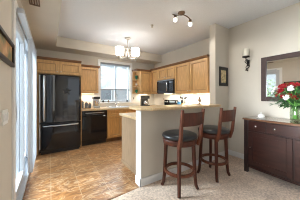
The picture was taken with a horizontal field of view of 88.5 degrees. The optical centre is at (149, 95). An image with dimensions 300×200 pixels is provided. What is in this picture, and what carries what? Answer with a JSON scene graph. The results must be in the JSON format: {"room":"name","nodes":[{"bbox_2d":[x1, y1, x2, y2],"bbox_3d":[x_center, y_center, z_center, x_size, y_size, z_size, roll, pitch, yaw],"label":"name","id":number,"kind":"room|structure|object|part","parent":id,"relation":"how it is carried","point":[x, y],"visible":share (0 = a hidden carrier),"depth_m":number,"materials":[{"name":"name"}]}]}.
{"room":"kitchen","nodes":[
{"label":"kitchen","id":0,"kind":"room"},
{"bbox_2d":[0,0,27,199],"bbox_3d":[-0.799,-0.090,0.542,0.150,2.620,7.780,0,0,-33],"label":"wall","id":1,"kind":"structure","parent":0,"point":[5,5],"depth_m":1.27,"materials":[{"name":"paint"}]},
{"bbox_2d":[2,109,8,125],"bbox_3d":[-1.136,0.165,1.212,0.012,0.115,0.165,0,0,-33],"label":"light switch","id":2,"kind":"object","parent":1,"relation":"attached to","point":[5,114],"visible":1,"depth_m":1.20,"materials":[{"name":"white plastic"}]},
{"bbox_2d":[0,25,14,66],"bbox_3d":[-1.017,-0.362,1.044,0.029,0.205,0.860,0,0,-33],"label":"landscape picture","id":3,"kind":"object","parent":1,"relation":"attached to","point":[7,48],"visible":1,"depth_m":1.20,"materials":[{"name":"black wood"}]},
{"bbox_2d":[12,0,28,199],"bbox_3d":[-1.872,0.133,2.230,0.170,2.175,1.970,0,0,-33],"label":"door","id":4,"kind":"structure","parent":1,"relation":"in","point":[20,174],"depth_m":2.19,"materials":[{"name":"white glass"}]},
{"bbox_3d":[-1.630,0.165,1.890,0.045,2.000,0.915,0,0,-33],"label":"sash","id":5,"kind":"part","parent":4,"relation":"part of","materials":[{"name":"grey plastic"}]},
{"bbox_3d":[-2.133,0.165,2.564,0.045,2.000,0.905,0,0,-33],"label":"sash","id":6,"kind":"part","parent":4,"relation":"part of","materials":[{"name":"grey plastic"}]},
{"bbox_3d":[-1.880,0.170,2.225,0.130,2.100,1.820,0,0,-33],"label":"frame","id":7,"kind":"part","parent":4,"relation":"part of","materials":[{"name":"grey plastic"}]},
{"bbox_3d":[-1.877,1.192,2.239,0.170,0.055,1.840,0,0,-33],"label":"sill","id":8,"kind":"part","parent":4,"relation":"part of","materials":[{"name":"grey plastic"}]},
{"bbox_2d":[17,7,36,172],"bbox_3d":[-1.814,0.128,2.333,0.057,2.065,1.790,0,0,-33],"label":"vertical blind","id":9,"kind":"object","parent":1,"relation":"attached to","point":[32,53],"visible":1,"depth_m":2.33,"materials":[{"name":"white fabric"}]},
{"bbox_2d":[23,139,138,199],"bbox_3d":[-0.587,1.260,3.539,3.770,0.080,2.985,0,0,-33],"label":"floor","id":10,"kind":"structure","parent":0,"point":[94,171],"depth_m":2.36,"materials":[{"name":"tile"}]},
{"bbox_2d":[37,74,81,154],"bbox_3d":[-2.148,0.378,3.626,0.917,1.685,0.894,0,0,-33],"label":"refrigerator","id":11,"kind":"object","parent":10,"relation":"on","point":[59,112],"depth_m":3.30,"materials":[{"name":"black metal"}]},
{"bbox_3d":[-2.547,0.378,3.478,0.085,1.685,0.708,0,0,-33],"label":"fridge side panel","id":12,"kind":"part","parent":11,"relation":"part of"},
{"bbox_3d":[-2.276,0.058,3.182,0.026,0.985,0.020,0,0,-33],"label":"edge trim","id":13,"kind":"part","parent":11,"relation":"part of","materials":[{"name":"black metal"}]},
{"bbox_3d":[-2.170,0.050,3.158,0.042,0.980,0.133,0,0,-33],"label":"handle","id":14,"kind":"part","parent":11,"relation":"part of","materials":[{"name":"silver metal"}]},
{"bbox_3d":[-1.937,0.058,3.365,0.788,1.005,0.074,0,0,-33],"label":"door","id":15,"kind":"part","parent":11,"relation":"part of","materials":[{"name":"black metal"}]},
{"bbox_3d":[-1.937,0.857,3.365,0.788,0.557,0.074,0,0,-33],"label":"freezer drawer","id":16,"kind":"part","parent":11,"relation":"part of","materials":[{"name":"black metal"}]},
{"bbox_3d":[-1.909,0.625,3.322,0.692,0.025,0.097,0,0,-33],"label":"handle","id":17,"kind":"part","parent":11,"relation":"part of","materials":[{"name":"silver metal"}]},
{"bbox_3d":[-1.828,0.378,3.957,0.020,1.685,0.688,0,0,-33],"label":"fridge end panel","id":18,"kind":"part","parent":11,"relation":"part of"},
{"bbox_2d":[82,110,106,145],"bbox_3d":[-1.534,0.795,4.096,0.606,0.850,0.658,0,0,-33],"label":"dishwasher","id":19,"kind":"object","parent":10,"relation":"on","point":[94,123],"visible":0.91,"depth_m":3.84,"materials":[{"name":"black metal"}]},
{"bbox_3d":[-1.419,1.165,3.920,0.590,0.110,0.020,0,0,-33],"label":"toe plate","id":20,"kind":"part","parent":19,"relation":"part of","materials":[{"name":"black plastic"}]},
{"bbox_3d":[-1.383,0.432,3.865,0.600,0.125,0.050,0,0,-33],"label":"control panel","id":21,"kind":"part","parent":19,"relation":"part of","materials":[{"name":"black"}]},
{"bbox_2d":[106,109,134,141],"bbox_3d":[-0.949,0.792,4.504,0.805,0.855,0.708,0,0,-33],"label":"base cabinet","id":22,"kind":"object","parent":10,"relation":"on","point":[114,120],"visible":0.5,"depth_m":4.15,"materials":[{"name":"brown wood"}]},
{"bbox_3d":[-0.948,0.440,4.136,0.392,0.130,0.030,0,0,-33],"label":"drawer","id":23,"kind":"part","parent":22,"relation":"part of","materials":[{"name":"brown wood"}]},
{"bbox_3d":[-0.948,0.812,4.136,0.392,0.585,0.030,0,0,-33],"label":"door","id":24,"kind":"part","parent":22,"relation":"part of","materials":[{"name":"brown wood"}]},
{"bbox_3d":[-0.612,0.440,4.354,0.392,0.130,0.030,0,0,-33],"label":"drawer","id":25,"kind":"part","parent":22,"relation":"part of","materials":[{"name":"brown wood"}]},
{"bbox_2d":[121,116,135,174],"bbox_3d":[0.539,0.792,3.114,2.080,0.855,0.764,0,0,-33],"label":"base cabinet","id":26,"kind":"object","parent":10,"relation":"on","point":[128,159],"visible":0.2,"depth_m":2.59,"materials":[{"name":"brown wood"}]},
{"bbox_2d":[119,112,135,119],"bbox_3d":[0.408,0.344,3.295,2.103,0.038,1.211,0,0,-33],"label":"countertop","id":27,"kind":"structure","parent":26,"relation":"on","point":[128,115],"depth_m":2.71,"materials":[{"name":"stone"}]},
{"bbox_3d":[-0.326,1.190,2.547,0.012,0.060,0.754,0,0,-33],"label":"trim","id":28,"kind":"part","parent":26,"relation":"part of","materials":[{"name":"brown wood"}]},
{"bbox_2d":[164,100,181,104],"bbox_3d":[0.453,0.657,4.515,0.699,1.085,0.776,0,0,-33],"label":"range","id":29,"kind":"object","parent":10,"relation":"on","point":[166,102],"visible":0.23,"depth_m":4.70,"materials":[{"name":"black metal"}]},
{"bbox_3d":[-0.136,0.792,5.031,1.124,0.855,0.708,0,0,-33],"label":"base cabinet","id":30,"kind":"object","parent":10,"relation":"on","visible":0},
{"bbox_2d":[82,105,154,110],"bbox_3d":[-0.735,0.344,4.640,2.554,0.038,0.713,0,0,-33],"label":"countertop","id":31,"kind":"structure","parent":30,"relation":"on","point":[91,108],"depth_m":4.00,"materials":[{"name":"laminate"}]},
{"bbox_2d":[92,97,99,107],"bbox_3d":[-1.488,0.172,4.255,0.170,0.305,0.202,0,0,-33],"label":"coffee grinder","id":32,"kind":"object","parent":31,"relation":"on","point":[95,100],"visible":1,"depth_m":4.19,"materials":[{"name":"clear glass"}]},
{"bbox_2d":[140,96,149,105],"bbox_3d":[-0.160,0.158,5.094,0.240,0.335,0.222,0,0,-33],"label":"coffee maker","id":33,"kind":"object","parent":31,"relation":"on","point":[144,99],"visible":0.98,"depth_m":5.05,"materials":[{"name":"black plastic"}]},
{"bbox_2d":[20,0,161,63],"bbox_3d":[-0.298,-1.282,3.121,3.500,0.247,3.760,0,0,-33],"label":"ceiling","id":34,"kind":"structure","parent":0,"point":[43,21],"depth_m":3.40,"materials":[{"name":"paint"}]},
{"bbox_2d":[29,0,39,6],"bbox_3d":[-1.376,-1.151,1.825,0.110,0.014,0.320,0,0,-33],"label":"ceiling vent","id":35,"kind":"object","parent":34,"relation":"in","point":[31,2],"visible":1,"depth_m":1.91,"materials":[{"name":"brown metal"}]},
{"bbox_2d":[36,49,153,107],"bbox_3d":[-1.310,-0.090,4.789,3.620,2.620,0.140,0,0,-33],"label":"wall","id":36,"kind":"structure","parent":0,"point":[88,60],"depth_m":4.40,"materials":[{"name":"paint"}]},
{"bbox_2d":[37,56,81,76],"bbox_3d":[-2.187,-0.645,3.676,0.905,0.350,0.768,0,0,-33],"label":"upper cabinet","id":37,"kind":"object","parent":36,"relation":"attached to","point":[45,65],"visible":0.95,"depth_m":3.37,"materials":[{"name":"brown wood"}]},
{"bbox_3d":[-2.192,-0.620,3.268,0.436,0.276,0.030,0,0,-33],"label":"door","id":38,"kind":"part","parent":37,"relation":"part of","materials":[{"name":"brown wood"}]},
{"bbox_3d":[-2.189,-0.795,3.678,0.905,0.050,0.763,0,0,-33],"label":"cornice","id":39,"kind":"part","parent":37,"relation":"part of","materials":[{"name":"brown wood"}]},
{"bbox_3d":[-1.813,-0.620,3.515,0.436,0.276,0.030,0,0,-33],"label":"door","id":40,"kind":"part","parent":37,"relation":"part of","materials":[{"name":"brown wood"}]},
{"bbox_2d":[81,64,99,92],"bbox_3d":[-1.687,-0.450,4.227,0.525,0.740,0.388,0,0,-33],"label":"upper cabinet","id":41,"kind":"object","parent":36,"relation":"attached to","point":[89,73],"visible":0.65,"depth_m":4.11,"materials":[{"name":"brown wood"}]},
{"bbox_3d":[-1.688,-0.795,4.229,0.525,0.050,0.383,0,0,-33],"label":"cornice","id":42,"kind":"part","parent":41,"relation":"part of","materials":[{"name":"brown wood"}]},
{"bbox_2d":[98,59,132,103],"bbox_3d":[-1.087,-0.430,4.886,1.130,1.320,0.180,0,0,-33],"label":"window","id":43,"kind":"structure","parent":36,"relation":"in","point":[99,60],"depth_m":4.91,"materials":[{"name":"white"}]},
{"bbox_3d":[-1.122,-0.415,4.941,0.980,1.210,0.050,0,0,-33],"label":"frame","id":44,"kind":"part","parent":43,"relation":"part of","materials":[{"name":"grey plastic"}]},
{"bbox_2d":[100,62,129,89],"bbox_3d":[-1.086,-0.602,4.885,0.960,0.833,0.044,0,0,-33],"label":"window blind","id":45,"kind":"object","parent":43,"relation":"attached to","point":[120,83],"visible":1,"depth_m":4.88,"materials":[{"name":"grey fabric"}]},
{"bbox_3d":[-1.070,0.210,4.861,1.130,0.040,0.120,0,0,-33],"label":"sill","id":46,"kind":"part","parent":43,"relation":"part of","materials":[{"name":"white"}]},
{"bbox_2d":[132,69,140,93],"bbox_3d":[-0.454,-0.465,5.031,0.158,0.790,0.383,0,0,-33],"label":"corner shelf","id":47,"kind":"object","parent":36,"relation":"attached to","point":[134,71],"visible":1,"depth_m":5.15,"materials":[{"name":"brown wood"}]},
{"bbox_3d":[-0.538,-0.440,5.192,0.123,0.740,0.021,0,0,-33],"label":"panel","id":48,"kind":"part","parent":47,"relation":"part of","materials":[{"name":"brown wood"}]},
{"bbox_2d":[136,69,151,93],"bbox_3d":[-0.207,-0.465,5.189,0.425,0.790,0.388,0,0,-33],"label":"upper cabinet","id":49,"kind":"object","parent":36,"relation":"attached to","point":[144,75],"visible":0.94,"depth_m":5.06,"materials":[{"name":"brown wood"}]},
{"bbox_3d":[-0.126,-0.440,5.064,0.409,0.716,0.030,0,0,-33],"label":"door","id":50,"kind":"part","parent":49,"relation":"part of","materials":[{"name":"brown wood"}]},
{"bbox_2d":[141,107,214,178],"bbox_3d":[0.536,0.705,2.572,1.640,1.030,0.130,0,0,-33],"label":"wall","id":51,"kind":"structure","parent":0,"point":[153,123],"depth_m":2.26,"materials":[{"name":"paint"}]},
{"bbox_2d":[136,110,140,178],"bbox_3d":[-0.157,0.705,2.122,0.012,1.030,0.138,0,0,-33],"label":"trim","id":52,"kind":"structure","parent":51,"relation":"attached to","point":[138,112],"depth_m":2.11,"materials":[{"name":"white"}]},
{"bbox_2d":[135,156,214,186],"bbox_3d":[0.529,1.165,2.559,1.666,0.110,0.144,0,0,-33],"label":"baseboard","id":53,"kind":"structure","parent":51,"relation":"attached to","point":[156,177],"depth_m":2.21,"materials":[{"name":"white wood"}]},
{"bbox_2d":[129,103,220,110],"bbox_3d":[0.522,0.172,2.521,1.703,0.035,0.460,0,0,-33],"label":"countertop","id":54,"kind":"structure","parent":51,"relation":"on","point":[180,106],"depth_m":2.26,"materials":[{"name":"laminate"}]},
{"bbox_2d":[57,0,299,54],"bbox_3d":[0.746,-1.450,1.486,3.770,0.100,7.880,0,0,-33],"label":"ceiling","id":55,"kind":"structure","parent":0,"point":[105,22],"depth_m":2.78,"materials":[{"name":"paint"}]},
{"bbox_2d":[116,37,138,60],"bbox_3d":[-0.540,-1.123,3.715,0.563,0.555,0.192,0,0,-15],"label":"chandelier","id":56,"kind":"object","parent":55,"relation":"hanging from","point":[119,49],"visible":1,"depth_m":3.68,"materials":[{"name":"white glass"}]},
{"bbox_3d":[-0.721,-1.066,3.665,0.190,0.182,0.190,0,0,-33],"label":"lamp shade","id":57,"kind":"part","parent":56,"relation":"part of","materials":[{"name":"white glass"}]},
{"bbox_3d":[-0.360,-1.066,3.765,0.190,0.182,0.190,0,0,-33],"label":"lamp shade","id":58,"kind":"part","parent":56,"relation":"part of","materials":[{"name":"white glass"}]},
{"bbox_2d":[172,11,191,25],"bbox_3d":[0.538,-1.288,2.582,0.321,0.225,0.123,0,0,13],"label":"track light","id":59,"kind":"object","parent":55,"relation":"attached to","point":[180,13],"visible":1,"depth_m":2.57,"materials":[{"name":"brown metal"}]},
{"bbox_2d":[154,37,209,67],"bbox_3d":[0.940,-0.090,4.539,0.120,2.620,2.730,0,0,-33],"label":"wall","id":60,"kind":"structure","parent":0,"point":[200,48],"depth_m":4.29,"materials":[{"name":"paint"}]},
{"bbox_2d":[82,93,209,106],"bbox_3d":[-0.187,-0.105,3.808,2.566,0.850,2.730,0,0,-33],"label":"backsplash","id":61,"kind":"structure","parent":60,"relation":"attached to","point":[155,99],"depth_m":4.63,"materials":[{"name":"tile"}]},
{"bbox_2d":[150,68,158,93],"bbox_3d":[0.271,-0.480,5.098,0.388,0.820,0.395,0,0,-33],"label":"upper cabinet","id":62,"kind":"object","parent":60,"relation":"attached to","point":[154,73],"visible":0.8,"depth_m":5.04,"materials":[{"name":"brown wood"}]},
{"bbox_2d":[157,63,174,80],"bbox_3d":[0.592,-0.685,4.605,0.388,0.410,0.775,0,0,-33],"label":"upper cabinet","id":63,"kind":"object","parent":60,"relation":"attached to","point":[165,72],"visible":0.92,"depth_m":4.48,"materials":[{"name":"brown wood"}]},
{"bbox_3d":[0.361,-0.660,4.686,0.030,0.336,0.372,0,0,-33],"label":"door","id":64,"kind":"part","parent":63,"relation":"part of","materials":[{"name":"brown wood"}]},
{"bbox_3d":[0.594,-0.865,4.606,0.383,0.050,0.775,0,0,-33],"label":"cornice","id":65,"kind":"part","parent":63,"relation":"part of","materials":[{"name":"brown wood"}]},
{"bbox_2d":[157,79,180,93],"bbox_3d":[0.563,-0.267,4.585,0.441,0.417,0.767,0,0,-33],"label":"microwave","id":66,"kind":"object","parent":63,"relation":"attached to","point":[167,86],"visible":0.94,"depth_m":4.38,"materials":[{"name":"black plastic"}]},
{"bbox_3d":[0.375,-0.268,4.589,0.028,0.345,0.548,0,0,-33],"label":"door","id":67,"kind":"part","parent":66,"relation":"part of","materials":[{"name":"black glass"}]},
{"bbox_3d":[0.584,-0.268,4.268,0.028,0.345,0.206,0,0,-33],"label":"control panel","id":68,"kind":"part","parent":66,"relation":"part of","materials":[{"name":"black plastic"}]},
{"bbox_3d":[0.572,-0.660,4.361,0.030,0.336,0.372,0,0,-33],"label":"door","id":69,"kind":"part","parent":63,"relation":"part of","materials":[{"name":"brown wood"}]},
{"bbox_2d":[174,59,189,92],"bbox_3d":[0.948,-0.480,4.056,0.388,0.820,0.526,0,0,-33],"label":"upper cabinet","id":70,"kind":"object","parent":60,"relation":"attached to","point":[182,68],"visible":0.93,"depth_m":3.97,"materials":[{"name":"brown wood"}]},
{"bbox_3d":[0.950,-0.865,4.057,0.383,0.050,0.526,0,0,-33],"label":"cornice","id":71,"kind":"part","parent":70,"relation":"part of","materials":[{"name":"brown wood"}]},
{"bbox_2d":[189,54,209,92],"bbox_3d":[1.237,-0.480,3.610,0.388,0.820,0.528,0,0,-33],"label":"upper cabinet","id":72,"kind":"object","parent":60,"relation":"attached to","point":[199,66],"visible":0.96,"depth_m":3.50,"materials":[{"name":"brown wood"}]},
{"bbox_3d":[1.239,-0.865,3.612,0.383,0.050,0.528,0,0,-33],"label":"cornice","id":73,"kind":"part","parent":72,"relation":"part of","materials":[{"name":"brown wood"}]},
{"bbox_2d":[111,155,299,199],"bbox_3d":[1.483,1.226,0.278,3.690,0.028,4.850,0,0,-33],"label":"floor","id":74,"kind":"structure","parent":0,"point":[253,184],"depth_m":2.04,"materials":[{"name":"beige carpet"}]},
{"bbox_2d":[161,108,204,198],"bbox_3d":[0.403,0.688,2.032,0.464,1.058,0.504,0,0,-33],"label":"bar stool","id":75,"kind":"object","parent":74,"relation":"on","point":[179,138],"visible":1,"depth_m":1.88,"materials":[{"name":"brown wood"}]},
{"bbox_3d":[0.195,0.893,2.091,0.073,0.647,0.073,0,0,-33],"label":"leg","id":76,"kind":"part","parent":75,"relation":"part of","materials":[{"name":"brown wood"}]},
{"bbox_3d":[0.350,0.893,1.852,0.073,0.647,0.073,0,0,-33],"label":"leg","id":77,"kind":"part","parent":75,"relation":"part of","materials":[{"name":"brown wood"}]},
{"bbox_2d":[162,129,197,141],"bbox_3d":[0.392,0.510,2.049,0.464,0.076,0.464,0,0,-33],"label":"seat cushion","id":78,"kind":"object","parent":75,"relation":"on","point":[173,135],"depth_m":1.90,"materials":[{"name":"black leather"}]},
{"bbox_3d":[0.357,0.397,1.787,0.044,0.477,0.113,0,0,-21],"label":"post","id":79,"kind":"part","parent":75,"relation":"part of","materials":[{"name":"brown wood"}]},
{"bbox_3d":[0.526,0.277,1.843,0.344,0.157,0.052,0,0,-33],"label":"backrest","id":80,"kind":"part","parent":75,"relation":"part of","materials":[{"name":"brown wood"}]},
{"bbox_3d":[0.589,0.893,2.007,0.073,0.647,0.073,0,0,-33],"label":"leg","id":81,"kind":"part","parent":75,"relation":"part of","materials":[{"name":"brown wood"}]},
{"bbox_3d":[0.646,0.397,1.975,0.044,0.477,0.113,0,0,-45],"label":"post","id":82,"kind":"part","parent":75,"relation":"part of","materials":[{"name":"brown wood"}]},
{"bbox_2d":[197,107,236,182],"bbox_3d":[0.992,0.688,2.367,0.464,1.058,0.504,0,0,-35],"label":"bar stool","id":83,"kind":"object","parent":74,"relation":"on","point":[214,132],"visible":0.96,"depth_m":2.22,"materials":[{"name":"brown wood"}]},
{"bbox_3d":[0.782,0.893,2.418,0.073,0.647,0.073,0,0,-35],"label":"leg","id":84,"kind":"part","parent":83,"relation":"part of","materials":[{"name":"brown wood"}]},
{"bbox_3d":[1.015,0.893,2.582,0.073,0.647,0.073,0,0,-35],"label":"leg","id":85,"kind":"part","parent":83,"relation":"part of","materials":[{"name":"brown wood"}]},
{"bbox_2d":[198,125,229,133],"bbox_3d":[0.980,0.510,2.383,0.464,0.076,0.464,0,0,-35],"label":"seat cushion","id":86,"kind":"object","parent":83,"relation":"on","point":[207,129],"depth_m":2.23,"materials":[{"name":"black leather"}]},
{"bbox_3d":[0.945,0.893,2.185,0.073,0.647,0.073,0,0,-35],"label":"leg","id":87,"kind":"part","parent":83,"relation":"part of","materials":[{"name":"brown wood"}]},
{"bbox_3d":[0.954,0.397,2.120,0.044,0.477,0.113,0,0,-23],"label":"post","id":88,"kind":"part","parent":83,"relation":"part of","materials":[{"name":"brown wood"}]},
{"bbox_3d":[1.179,0.893,2.348,0.073,0.647,0.073,0,0,-35],"label":"leg","id":89,"kind":"part","parent":83,"relation":"part of","materials":[{"name":"brown wood"}]},
{"bbox_3d":[1.121,0.277,2.182,0.344,0.157,0.052,0,0,-35],"label":"backrest","id":90,"kind":"part","parent":83,"relation":"part of","materials":[{"name":"brown wood"}]},
{"bbox_3d":[1.237,0.397,2.318,0.113,0.477,0.044,0,0,43],"label":"post","id":91,"kind":"part","parent":83,"relation":"part of","materials":[{"name":"brown wood"}]},
{"bbox_2d":[242,116,299,185],"bbox_3d":[2.032,0.781,2.101,0.507,0.862,1.260,0,0,-33],"label":"sideboard","id":92,"kind":"object","parent":74,"relation":"on","point":[271,144],"visible":0.98,"depth_m":2.17,"materials":[{"name":"brown wood"}]},
{"bbox_3d":[1.559,0.796,2.488,0.055,0.832,0.055,0,0,-33],"label":"leg","id":93,"kind":"part","parent":92,"relation":"part of","materials":[{"name":"brown wood"}]},
{"bbox_3d":[1.628,0.465,2.354,0.015,0.140,0.236,0,0,-29],"label":"drawer","id":94,"kind":"part","parent":92,"relation":"part of","materials":[{"name":"brown wood"}]},
{"bbox_2d":[257,112,264,118],"bbox_3d":[1.732,0.301,2.401,0.124,0.097,0.124,0,0,-33],"label":"dish","id":95,"kind":"object","parent":92,"relation":"on","point":[260,116],"visible":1,"depth_m":2.37,"materials":[{"name":"white ceramic"}]},
{"bbox_3d":[1.704,0.590,2.222,0.019,0.060,0.421,0,0,-31],"label":"door rail","id":96,"kind":"part","parent":92,"relation":"part of","materials":[{"name":"brown wood"}]},
{"bbox_3d":[1.704,1.050,2.222,0.019,0.060,0.421,0,0,-31],"label":"door rail","id":97,"kind":"part","parent":92,"relation":"part of","materials":[{"name":"brown wood"}]},
{"bbox_3d":[1.708,0.820,2.224,0.009,0.400,0.420,0,0,-31],"label":"door panel","id":98,"kind":"part","parent":92,"relation":"part of","materials":[{"name":"brown wood"}]},
{"bbox_3d":[2.043,1.120,2.107,0.458,0.030,1.190,0,0,-33],"label":"rail","id":99,"kind":"part","parent":92,"relation":"part of","materials":[{"name":"brown wood"}]},
{"bbox_3d":[1.857,0.465,1.981,0.021,0.140,0.610,0,0,-33],"label":"drawer","id":100,"kind":"part","parent":92,"relation":"part of","materials":[{"name":"brown wood"}]},
{"bbox_3d":[2.034,0.242,2.156,0.132,0.215,0.132,0,0,-33],"label":"flower vase","id":101,"kind":"object","parent":92,"relation":"on","visible":0},
{"bbox_2d":[270,82,299,118],"bbox_3d":[2.019,0.062,2.143,0.416,0.519,0.637,0,0,-33],"label":"flower bouquet","id":102,"kind":"object","parent":101,"relation":"in","point":[291,95],"visible":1,"depth_m":2.14,"materials":[{"name":"red plant"}]},
{"bbox_2d":[210,23,228,152],"bbox_3d":[1.496,-0.090,3.195,0.650,2.620,0.130,0,0,-33],"label":"wall column","id":103,"kind":"structure","parent":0,"point":[219,35],"depth_m":3.04,"materials":[{"name":"paint"}]},
{"bbox_2d":[219,66,227,85],"bbox_3d":[1.480,-0.390,3.092,0.280,0.380,0.024,0,0,-33],"label":"framed picture","id":104,"kind":"object","parent":103,"relation":"attached to","point":[223,71],"visible":1,"depth_m":3.09,"materials":[{"name":"black wood"}]},
{"bbox_2d":[221,70,225,82],"bbox_3d":[1.479,-0.390,3.093,0.166,0.250,0.003,0,0,-33],"label":"print","id":105,"kind":"object","parent":104,"relation":"attached to","point":[223,72],"depth_m":3.09,"materials":[{"name":"beige paper"}]},
{"bbox_2d":[218,149,228,157],"bbox_3d":[1.451,1.165,3.080,0.450,0.110,0.014,0,0,-33],"label":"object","id":106,"kind":"structure","parent":103,"relation":"attached to","point":[222,153],"depth_m":3.08,"materials":[{"name":"white"}]},
{"bbox_2d":[229,2,299,153],"bbox_3d":[2.994,-0.090,1.229,0.120,2.620,4.800,0,0,-33],"label":"wall","id":107,"kind":"structure","parent":0,"point":[277,32],"depth_m":2.79,"materials":[{"name":"paint"}]},
{"bbox_2d":[229,150,243,158],"bbox_3d":[2.941,1.165,1.186,0.014,0.110,4.786,0,0,-33],"label":"baseboard","id":108,"kind":"structure","parent":107,"relation":"attached to","point":[233,153],"depth_m":3.06,"materials":[{"name":"white"}]},
{"bbox_2d":[242,48,249,70],"bbox_3d":[1.778,-0.665,2.842,0.161,0.409,0.124,0,0,-33],"label":"candle sconce","id":109,"kind":"object","parent":107,"relation":"attached to","point":[245,50],"visible":1,"depth_m":2.81,"materials":[{"name":"white wax"}]},
{"bbox_2d":[243,48,248,55],"bbox_3d":[1.762,-0.800,2.832,0.090,0.140,0.090,0,0,-33],"label":"candle","id":110,"kind":"object","parent":109,"relation":"on","point":[246,50],"depth_m":2.79,"materials":[{"name":"beige wax"}]},
{"bbox_2d":[261,51,299,101],"bbox_3d":[2.288,-0.287,2.172,0.034,0.755,1.250,0,0,-33],"label":"wall mirror","id":111,"kind":"object","parent":107,"relation":"attached to","point":[276,70],"visible":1,"depth_m":2.49,"materials":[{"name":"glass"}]},
{"bbox_3d":[2.296,-0.287,2.177,0.014,0.599,1.094,0,0,-33],"label":"glass","id":112,"kind":"part","parent":111,"relation":"part of","materials":[{"name":"white mirror"}]},
{"label":"outside","id":113,"kind":"structure","parent":0,"visible":0},
{"bbox_3d":[-3.562,1.395,3.649,26.000,0.150,22.000,0,0,-33],"label":"ground","id":114,"kind":"structure","parent":113,"visible":0},
{"bbox_2d":[101,64,126,100],"bbox_3d":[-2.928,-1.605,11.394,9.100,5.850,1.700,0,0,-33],"label":"house","id":115,"kind":"structure","parent":114,"relation":"on","point":[105,94],"depth_m":10.88,"materials":[{"name":"grey"}]},
{"bbox_3d":[-3.138,-0.480,10.524,1.000,1.480,0.010,0,0,-33],"label":"glass","id":116,"kind":"part","parent":115,"relation":"part of","materials":[{"name":"grey"}]}
]}

